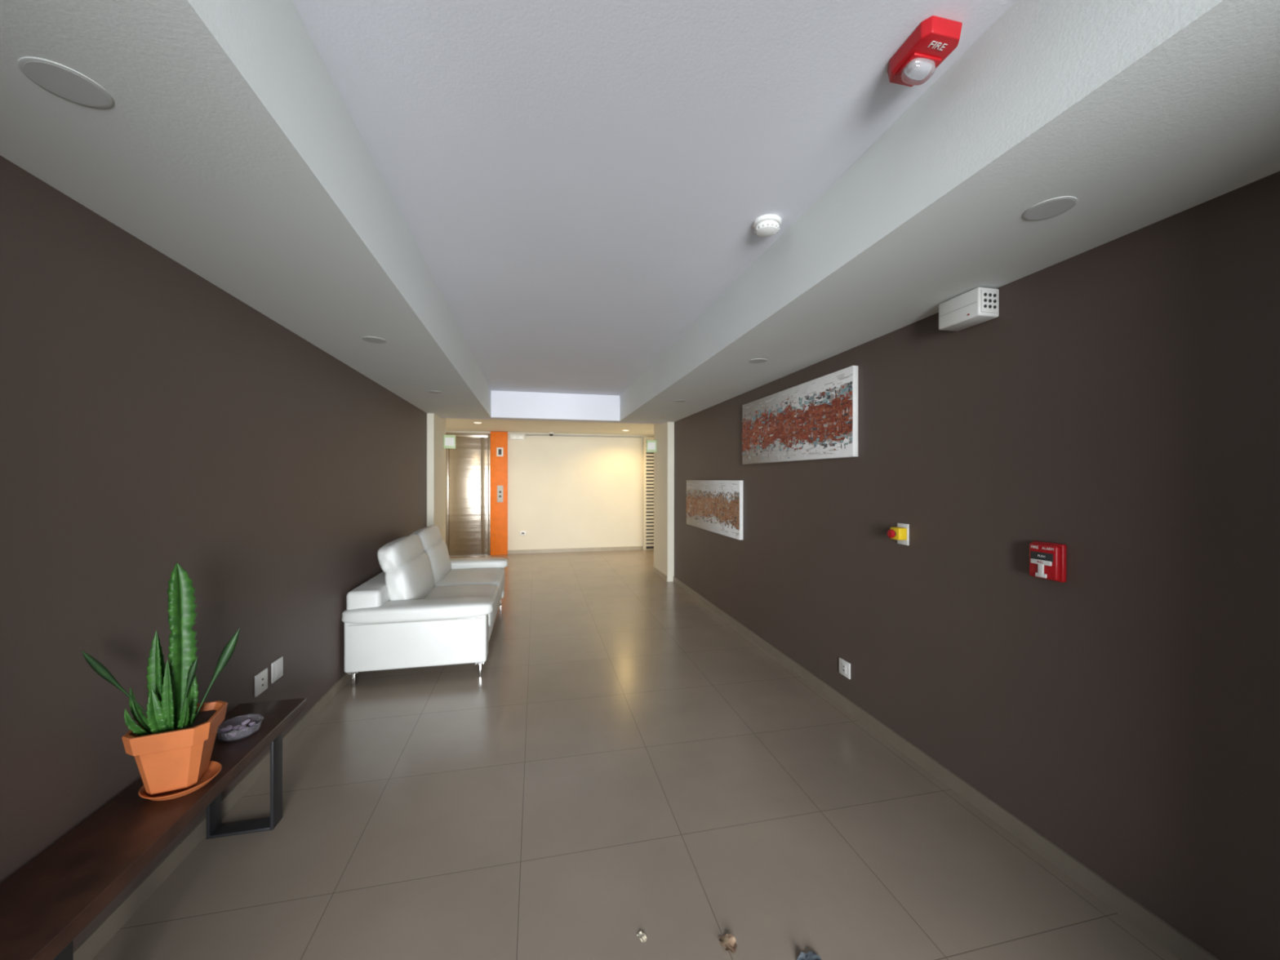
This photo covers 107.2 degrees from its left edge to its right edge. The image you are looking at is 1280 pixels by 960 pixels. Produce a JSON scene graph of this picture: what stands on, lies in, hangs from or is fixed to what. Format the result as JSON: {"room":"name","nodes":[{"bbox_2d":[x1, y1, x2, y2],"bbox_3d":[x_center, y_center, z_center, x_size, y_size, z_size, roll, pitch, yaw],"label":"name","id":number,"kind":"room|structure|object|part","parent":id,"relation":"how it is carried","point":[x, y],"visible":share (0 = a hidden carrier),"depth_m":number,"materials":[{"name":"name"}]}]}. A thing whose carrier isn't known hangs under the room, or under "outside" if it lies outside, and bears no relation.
{"room":"building lobby","nodes":[
{"label":"building lobby","id":0,"kind":"room"},
{"bbox_2d":[0,155,426,949],"bbox_3d":[-2.179,0.094,2.874,0.200,2.900,6.850,0,0,-12],"label":"wall","id":1,"kind":"structure","parent":0,"point":[153,420],"depth_m":1.72,"materials":[{"name":"brown paint"}]},
{"bbox_2d":[73,672,351,959],"bbox_3d":[-2.077,1.504,2.899,0.012,0.080,6.850,0,0,-12],"label":"baseboard","id":2,"kind":"structure","parent":1,"relation":"attached to","point":[91,944],"depth_m":1.88,"materials":[{"name":"tile"}]},
{"bbox_2d":[254,667,267,697],"bbox_3d":[-1.983,1.060,2.473,0.012,0.110,0.110,0,0,-12],"label":"wall outlet","id":3,"kind":"object","parent":1,"relation":"attached to","point":[261,678],"visible":1,"depth_m":2.46,"materials":[{"name":"white plastic"}]},
{"bbox_2d":[271,656,283,683],"bbox_3d":[-2.017,1.054,2.625,0.011,0.110,0.110,0,0,-12],"label":"light switch","id":4,"kind":"object","parent":1,"relation":"attached to","point":[277,667],"visible":1,"depth_m":2.61,"materials":[{"name":"white plastic"}]},
{"bbox_2d":[0,0,491,417],"bbox_3d":[-1.768,-1.139,3.083,0.890,0.525,7.085,0,0,-12],"label":"ceiling soffit","id":5,"kind":"structure","parent":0,"point":[227,144],"depth_m":1.37,"materials":[{"name":"white paint"}]},
{"bbox_2d":[17,57,113,108],"bbox_3d":[-1.263,-0.872,1.042,0.134,0.003,0.134,0,0,-12],"label":"recessed light","id":6,"kind":"object","parent":5,"relation":"in","point":[65,82],"visible":1,"depth_m":1.03,"materials":[{"name":"white plastic"}]},
{"bbox_2d":[361,336,386,342],"bbox_3d":[-1.662,-0.875,2.950,0.134,0.003,0.134,0,0,-12],"label":"recessed light","id":7,"kind":"object","parent":5,"relation":"in","point":[370,339],"visible":1,"depth_m":2.95,"materials":[{"name":"white plastic"}]},
{"bbox_2d":[427,391,441,393],"bbox_3d":[-2.051,-0.878,4.718,0.134,0.003,0.134,0,0,-12],"label":"recessed light","id":8,"kind":"object","parent":5,"relation":"in","point":[432,392],"visible":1,"depth_m":4.71,"materials":[{"name":"white plastic"}]},
{"bbox_2d":[426,413,445,542],"bbox_3d":[-3.643,0.088,6.494,1.675,2.900,0.850,0,0,-12],"label":"wall","id":9,"kind":"structure","parent":0,"point":[436,425],"depth_m":6.42,"materials":[{"name":"beige paint"}]},
{"bbox_2d":[443,435,455,448],"bbox_3d":[-2.800,-0.562,6.943,0.165,0.200,0.033,0,0,-12],"label":"exit sign","id":10,"kind":"object","parent":9,"relation":"attached to","point":[449,441],"visible":1,"depth_m":6.93,"materials":[{"name":"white plastic"}]},
{"bbox_2d":[445,430,653,554],"bbox_3d":[-2.006,0.085,10.044,6.800,2.900,0.200,0,0,-12],"label":"wall","id":11,"kind":"structure","parent":0,"point":[566,492],"depth_m":10.08,"materials":[{"name":"beige paint"}]},
{"bbox_2d":[445,432,448,553],"bbox_3d":[-3.893,0.293,9.500,0.080,2.480,0.049,0,0,-12],"label":"frame","id":12,"kind":"object","parent":11,"relation":"attached to","point":[446,433],"visible":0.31,"depth_m":9.48,"materials":[{"name":"silver metal"}]},
{"bbox_2d":[448,436,480,555],"bbox_3d":[-3.553,0.329,9.584,0.620,2.390,0.026,0,0,-12],"label":"elevator door","id":13,"kind":"structure","parent":11,"relation":"attached to","point":[464,460],"depth_m":9.57,"materials":[{"name":"silver metal"}]},
{"bbox_2d":[448,432,488,437],"bbox_3d":[-3.481,-0.906,9.589,0.760,0.080,0.049,0,0,-12],"label":"door frame","id":14,"kind":"structure","parent":11,"relation":"in","point":[459,435],"depth_m":9.57,"materials":[{"name":"silver metal"}]},
{"bbox_2d":[448,554,488,556],"bbox_3d":[-3.483,1.528,9.586,0.760,0.012,0.056,0,0,-12],"label":"sill","id":15,"kind":"structure","parent":11,"relation":"attached to","point":[475,554],"depth_m":9.56,"materials":[{"name":"silver metal"}]},
{"bbox_2d":[481,437,488,554],"bbox_3d":[-3.180,0.329,9.670,0.135,2.390,0.018,0,0,-12],"label":"panel","id":16,"kind":"object","parent":11,"relation":"attached to","point":[484,440],"visible":1,"depth_m":9.66,"materials":[{"name":"silver metal"}]},
{"bbox_2d":[488,433,490,555],"bbox_3d":[-3.090,0.294,9.677,0.045,2.480,0.049,0,0,-12],"label":"frame","id":17,"kind":"object","parent":11,"relation":"attached to","point":[489,434],"visible":1,"depth_m":9.65,"materials":[{"name":"silver metal"}]},
{"bbox_2d":[490,431,507,555],"bbox_3d":[-2.897,0.272,9.706,0.337,2.525,0.075,0,0,-12],"label":"station","id":18,"kind":"object","parent":11,"relation":"attached to","point":[499,440],"visible":1,"depth_m":9.68,"materials":[{"name":"orange paint"}]},
{"bbox_3d":[-2.873,-0.576,9.685,0.130,0.180,0.006,0,0,-12],"label":"indicator plate","id":19,"kind":"part","parent":18,"relation":"part of","materials":[{"name":"white plastic"}]},
{"bbox_3d":[-2.869,0.284,9.685,0.120,0.340,0.010,0,0,-12],"label":"call plate","id":20,"kind":"part","parent":18,"relation":"part of","materials":[{"name":"grey plastic"}]},
{"bbox_2d":[510,433,524,439],"bbox_3d":[-2.546,-0.895,9.781,0.290,0.120,0.077,0,0,-12],"label":"spot lamp","id":21,"kind":"object","parent":11,"relation":"attached to","point":[513,436],"visible":1,"depth_m":9.75,"materials":[{"name":"white plastic"}]},
{"bbox_2d":[511,434,516,438],"bbox_3d":[-2.602,-0.895,9.734,0.100,0.080,0.010,0,0,-12],"label":"diffuser","id":22,"kind":"object","parent":21,"relation":"attached to","point":[513,436],"depth_m":9.73,"materials":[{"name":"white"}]},
{"bbox_2d":[520,530,526,535],"bbox_3d":[-2.438,1.109,9.841,0.130,0.090,0.010,0,0,-12],"label":"wall outlet","id":23,"kind":"object","parent":11,"relation":"attached to","point":[522,533],"visible":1,"depth_m":9.84,"materials":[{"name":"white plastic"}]},
{"bbox_2d":[507,546,642,554],"bbox_3d":[-1.340,1.495,10.084,2.860,0.080,0.012,0,0,-12],"label":"baseboard","id":24,"kind":"structure","parent":11,"relation":"attached to","point":[630,548],"depth_m":10.07,"materials":[{"name":"tile"}]},
{"bbox_2d":[525,434,641,437],"bbox_3d":[-1.178,-0.939,10.101,2.480,0.028,0.028,0,0,-12],"label":"conduit","id":25,"kind":"object","parent":11,"relation":"attached to","point":[526,434],"visible":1,"depth_m":10.07,"materials":[{"name":"grey plastic"}]},
{"bbox_2d":[643,436,646,550],"bbox_3d":[0.102,0.297,10.379,0.060,2.480,0.049,0,0,-12],"label":"frame","id":26,"kind":"object","parent":11,"relation":"attached to","point":[644,437],"visible":1,"depth_m":10.36,"materials":[{"name":"beige paint"}]},
{"bbox_2d":[646,436,653,439],"bbox_3d":[0.493,-0.913,10.464,0.740,0.060,0.049,0,0,-12],"label":"frame","id":27,"kind":"object","parent":11,"relation":"attached to","point":[647,437],"visible":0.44,"depth_m":10.38,"materials":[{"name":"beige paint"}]},
{"bbox_2d":[445,417,653,435],"bbox_3d":[-1.688,-1.093,8.607,6.800,0.200,3.140,0,0,-12],"label":"ceiling","id":28,"kind":"structure","parent":0,"point":[451,424],"depth_m":8.89,"materials":[{"name":"white paint"}]},
{"bbox_2d":[437,391,666,424],"bbox_3d":[-1.225,-1.144,6.965,3.800,0.525,0.265,0,0,-12],"label":"lintel","id":29,"kind":"object","parent":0,"point":[505,405],"depth_m":6.84,"materials":[{"name":"white paint"}]},
{"bbox_2d":[91,549,1180,959],"bbox_3d":[-0.880,1.593,4.923,6.400,0.100,10.690,0,0,-12],"label":"floor","id":30,"kind":"structure","parent":0,"point":[622,761],"depth_m":2.10,"materials":[{"name":"tile"}]},
{"bbox_2d":[0,697,306,959],"bbox_3d":[-1.628,1.311,1.579,0.290,0.470,1.480,0,0,-12],"label":"wooden bench","id":31,"kind":"object","parent":30,"relation":"on","point":[50,900],"visible":0.84,"depth_m":1.39,"materials":[{"name":"brown wood"}]},
{"bbox_3d":[-1.419,1.337,1.144,0.013,0.420,0.080,0,0,-12],"label":"leg","id":32,"kind":"part","parent":31,"relation":"part of","materials":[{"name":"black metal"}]},
{"bbox_2d":[81,563,239,800],"bbox_3d":[-1.597,0.684,1.624,0.282,0.785,0.327,0,0,-12],"label":"potted snake plant","id":33,"kind":"object","parent":31,"relation":"on","point":[171,746],"visible":1,"depth_m":1.61,"materials":[{"name":"plant"}]},
{"bbox_3d":[-1.675,0.697,1.537,0.016,0.361,0.210,0,0,14],"label":"stem","id":34,"kind":"part","parent":33,"relation":"part of","materials":[{"name":"green plant"}]},
{"bbox_2d":[121,700,227,795],"bbox_3d":[-1.620,0.945,1.657,0.224,0.218,0.224,0,0,-24],"label":"pot","id":35,"kind":"object","parent":33,"relation":"attached to","point":[171,757],"depth_m":1.60,"materials":[{"name":"ceramic"}]},
{"bbox_3d":[-1.564,0.746,1.628,0.064,0.260,0.011,0,0,-2],"label":"stem","id":36,"kind":"part","parent":33,"relation":"part of","materials":[{"name":"green plant"}]},
{"bbox_3d":[-1.536,0.712,1.707,0.138,0.331,0.010,0,0,-35],"label":"stem","id":37,"kind":"part","parent":33,"relation":"part of","materials":[{"name":"green plant"}]},
{"bbox_3d":[-1.868,1.335,2.069,0.013,0.420,0.080,0,0,-12],"label":"leg","id":38,"kind":"part","parent":31,"relation":"part of","materials":[{"name":"black metal"}]},
{"bbox_2d":[215,714,263,742],"bbox_3d":[-1.694,1.052,1.994,0.164,0.048,0.164,0,0,-12],"label":"glass bowl","id":39,"kind":"object","parent":31,"relation":"on","point":[239,727],"visible":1,"depth_m":1.99,"materials":[{"name":"grey glass"}]},
{"bbox_3d":[-1.633,1.335,2.120,0.013,0.420,0.080,0,0,-12],"label":"leg","id":40,"kind":"part","parent":31,"relation":"part of","materials":[{"name":"black metal"}]},
{"bbox_2d":[342,525,508,687],"bbox_3d":[-1.922,1.024,4.668,1.080,1.035,2.301,0,0,-12],"label":"leather sofa","id":41,"kind":"object","parent":30,"relation":"on","point":[426,607],"visible":1,"depth_m":3.66,"materials":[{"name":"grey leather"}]},
{"bbox_3d":[-2.132,1.488,3.516,0.024,0.110,0.024,0,0,-12],"label":"leg","id":42,"kind":"part","parent":41,"relation":"part of","materials":[{"name":"silver metal"}]},
{"bbox_3d":[-2.305,1.127,4.583,0.240,0.590,2.160,0,0,-12],"label":"frame","id":43,"kind":"part","parent":41,"relation":"part of","materials":[{"name":"white leather"}]},
{"bbox_2d":[384,551,434,600],"bbox_3d":[-2.021,0.887,4.179,0.272,0.433,0.888,0,0,-12],"label":"cushion","id":44,"kind":"object","parent":41,"relation":"on","point":[410,578],"depth_m":3.84,"materials":[{"name":"white leather"}]},
{"bbox_3d":[-1.713,1.228,3.675,1.005,0.400,0.190,0,0,-12],"label":"arm panel","id":45,"kind":"part","parent":41,"relation":"part of","materials":[{"name":"white leather"}]},
{"bbox_2d":[424,539,451,584],"bbox_3d":[-2.217,0.886,5.068,0.272,0.433,0.888,0,0,-12],"label":"cushion","id":46,"kind":"object","parent":41,"relation":"on","point":[437,551],"depth_m":4.87,"materials":[{"name":"white leather"}]},
{"bbox_2d":[423,584,496,599],"bbox_3d":[-1.690,1.118,4.253,0.759,0.198,0.913,0,0,-12],"label":"seat cushion","id":47,"kind":"object","parent":41,"relation":"on","point":[443,591],"depth_m":4.33,"materials":[{"name":"white leather"}]},
{"bbox_2d":[434,567,502,586],"bbox_3d":[-1.885,1.117,5.141,0.759,0.198,0.913,0,0,-12],"label":"seat cushion","id":48,"kind":"object","parent":41,"relation":"on","point":[454,575],"depth_m":4.98,"materials":[{"name":"white leather"}]},
{"bbox_3d":[-1.258,1.489,3.709,0.024,0.110,0.024,0,0,-12],"label":"leg","id":49,"kind":"part","parent":41,"relation":"part of","materials":[{"name":"silver metal"}]},
{"bbox_3d":[-1.353,1.143,4.327,0.084,0.200,0.904,0,0,-12],"label":"seat","id":50,"kind":"part","parent":41,"relation":"part of","materials":[{"name":"white leather"}]},
{"bbox_3d":[-1.548,1.141,5.216,0.084,0.200,0.904,0,0,-12],"label":"seat","id":51,"kind":"part","parent":41,"relation":"part of","materials":[{"name":"white leather"}]},
{"bbox_3d":[-2.150,1.225,5.657,1.005,0.400,0.190,0,0,-12],"label":"arm panel","id":52,"kind":"part","parent":41,"relation":"part of","materials":[{"name":"white leather"}]},
{"bbox_2d":[636,931,647,942],"bbox_3d":[0.006,1.544,1.596,0.025,0.006,0.040,0,0,-36],"label":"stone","id":53,"kind":"object","parent":30,"relation":"on","point":[642,936],"visible":1,"depth_m":1.59,"materials":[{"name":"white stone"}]},
{"bbox_2d":[645,452,653,548],"bbox_3d":[0.492,0.317,10.464,0.740,2.400,0.050,0,0,-12],"label":"backing","id":54,"kind":"object","parent":30,"relation":"on","point":[646,547],"depth_m":10.42,"materials":[{"name":"grey"}]},
{"bbox_3d":[0.492,1.362,10.463,0.740,0.047,0.046,0,0,-12],"label":"slat","id":55,"kind":"part","parent":54,"relation":"part of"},
{"bbox_3d":[0.492,1.286,10.463,0.740,0.047,0.046,0,0,-12],"label":"slat","id":56,"kind":"part","parent":54,"relation":"part of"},
{"bbox_2d":[718,933,737,952],"bbox_3d":[0.293,1.541,1.571,0.055,0.014,0.069,0,0,-12],"label":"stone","id":57,"kind":"object","parent":30,"relation":"on","point":[728,941],"visible":1,"depth_m":1.57,"materials":[{"name":"beige stone"}]},
{"bbox_2d":[796,951,822,959],"bbox_3d":[0.546,1.541,1.516,0.085,0.014,0.049,0,0,-12],"label":"stone","id":58,"kind":"object","parent":30,"relation":"on","point":[810,955],"visible":1,"depth_m":1.53,"materials":[{"name":"stone"}]},
{"bbox_2d":[292,0,1016,395],"bbox_3d":[-0.438,-1.326,3.385,1.938,0.150,7.105,0,0,-12],"label":"ceiling","id":59,"kind":"structure","parent":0,"point":[577,182],"depth_m":1.72,"materials":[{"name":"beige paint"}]},
{"bbox_2d":[752,214,781,237],"bbox_3d":[0.615,-1.220,2.284,0.132,0.056,0.132,0,0,-12],"label":"smoke detector","id":60,"kind":"object","parent":59,"relation":"attached to","point":[766,225],"visible":1,"depth_m":2.25,"materials":[{"name":"white plastic"}]},
{"bbox_2d":[887,15,962,86],"bbox_3d":[0.812,-1.207,1.361,0.127,0.080,0.177,0,0,-12],"label":"fire alarm strobe","id":61,"kind":"object","parent":59,"relation":"attached to","point":[935,37],"visible":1,"depth_m":1.33,"materials":[{"name":"red plastic"}]},
{"bbox_2d":[653,422,674,582],"bbox_3d":[1.037,0.091,7.723,1.455,2.900,0.860,0,0,-12],"label":"wall","id":62,"kind":"structure","parent":0,"point":[664,434],"depth_m":7.34,"materials":[{"name":"beige paint"}]},
{"bbox_2d":[646,440,656,452],"bbox_3d":[0.190,-0.560,7.806,0.165,0.200,0.033,0,0,-12],"label":"exit sign","id":63,"kind":"object","parent":62,"relation":"attached to","point":[651,444],"visible":1,"depth_m":7.79,"materials":[{"name":"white plastic"}]},
{"bbox_2d":[653,566,667,582],"bbox_3d":[0.319,1.500,7.568,0.012,0.080,0.860,0,0,-12],"label":"baseboard","id":64,"kind":"structure","parent":62,"relation":"attached to","point":[656,571],"depth_m":7.49,"materials":[{"name":"tile"}]},
{"bbox_2d":[619,0,1279,422],"bbox_3d":[0.915,-1.137,3.673,0.928,0.525,7.085,0,0,-12],"label":"ceiling soffit","id":65,"kind":"structure","parent":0,"point":[1141,113],"depth_m":1.43,"materials":[{"name":"white paint"}]},
{"bbox_2d":[674,400,685,402],"bbox_3d":[0.446,-0.876,5.237,0.134,0.003,0.134,0,0,-12],"label":"recessed light","id":66,"kind":"object","parent":65,"relation":"in","point":[678,401],"visible":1,"depth_m":5.24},
{"bbox_2d":[748,358,767,363],"bbox_3d":[0.866,-0.873,3.466,0.134,0.003,0.134,0,0,-12],"label":"recessed light","id":67,"kind":"object","parent":65,"relation":"in","point":[757,360],"visible":1,"depth_m":3.46,"materials":[{"name":"white plastic"}]},
{"bbox_2d":[1022,195,1077,220],"bbox_3d":[1.315,-0.870,1.517,0.134,0.003,0.134,0,0,-12],"label":"recessed light","id":68,"kind":"object","parent":65,"relation":"in","point":[1052,207],"visible":1,"depth_m":1.51,"materials":[{"name":"white plastic"}]},
{"bbox_2d":[674,171,1279,959],"bbox_3d":[1.371,0.097,3.753,0.200,2.900,7.040,0,0,-12],"label":"wall","id":69,"kind":"structure","parent":0,"point":[1119,407],"depth_m":1.82,"materials":[{"name":"brown paint"}]},
{"bbox_2d":[686,480,743,539],"bbox_3d":[0.837,0.304,5.606,0.043,0.600,1.730,0,0,-12],"label":"abstract painting","id":70,"kind":"object","parent":69,"relation":"attached to","point":[717,506],"visible":1,"depth_m":5.37,"materials":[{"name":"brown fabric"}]},
{"bbox_2d":[742,365,857,464],"bbox_3d":[1.217,-0.449,3.881,0.044,0.590,1.680,0,0,-12],"label":"abstract painting","id":71,"kind":"object","parent":69,"relation":"attached to","point":[816,419],"visible":1,"depth_m":3.59,"materials":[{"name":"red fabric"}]},
{"bbox_2d":[839,657,850,679],"bbox_3d":[1.384,1.275,3.197,0.012,0.105,0.115,0,0,-12],"label":"wall outlet","id":72,"kind":"object","parent":69,"relation":"attached to","point":[844,666],"visible":1,"depth_m":3.19,"materials":[{"name":"white plastic"}]},
{"bbox_2d":[887,523,909,545],"bbox_3d":[1.456,0.308,2.679,0.096,0.120,0.083,0,0,-12],"label":"button","id":73,"kind":"object","parent":69,"relation":"attached to","point":[900,533],"visible":1,"depth_m":2.65,"materials":[{"name":"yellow plastic"}]},
{"bbox_3d":[1.499,0.308,2.689,0.008,0.120,0.083,0,0,-12],"label":"plate","id":74,"kind":"part","parent":73,"relation":"part of","materials":[{"name":"white plastic"}]},
{"bbox_2d":[673,576,1219,959],"bbox_3d":[1.266,1.506,3.732,0.012,0.080,7.040,0,0,-12],"label":"baseboard","id":75,"kind":"structure","parent":69,"relation":"attached to","point":[1182,947],"depth_m":2.05,"materials":[{"name":"tile"}]},
{"bbox_2d":[938,287,999,331],"bbox_3d":[1.546,-0.801,2.223,0.118,0.130,0.230,0,0,-12],"label":"emergency light","id":76,"kind":"object","parent":69,"relation":"attached to","point":[978,305],"visible":1,"depth_m":2.17,"materials":[{"name":"white plastic"}]},
{"bbox_3d":[1.567,-0.801,2.117,0.087,0.100,0.006,0,0,-12],"label":"panel","id":77,"kind":"part","parent":76,"relation":"part of","materials":[{"name":"white plastic"}]},
{"bbox_2d":[1029,541,1066,582],"bbox_3d":[1.645,0.329,1.914,0.057,0.150,0.120,0,0,-12],"label":"alarm pull station","id":78,"kind":"object","parent":69,"relation":"attached to","point":[1047,561],"visible":1,"depth_m":1.89,"materials":[{"name":"red plastic"}]},
{"bbox_3d":[1.621,0.364,1.909,0.008,0.050,0.020,0,0,-12],"label":"handle stem","id":79,"kind":"part","parent":78,"relation":"part of","materials":[{"name":"white plastic"}]}
]}

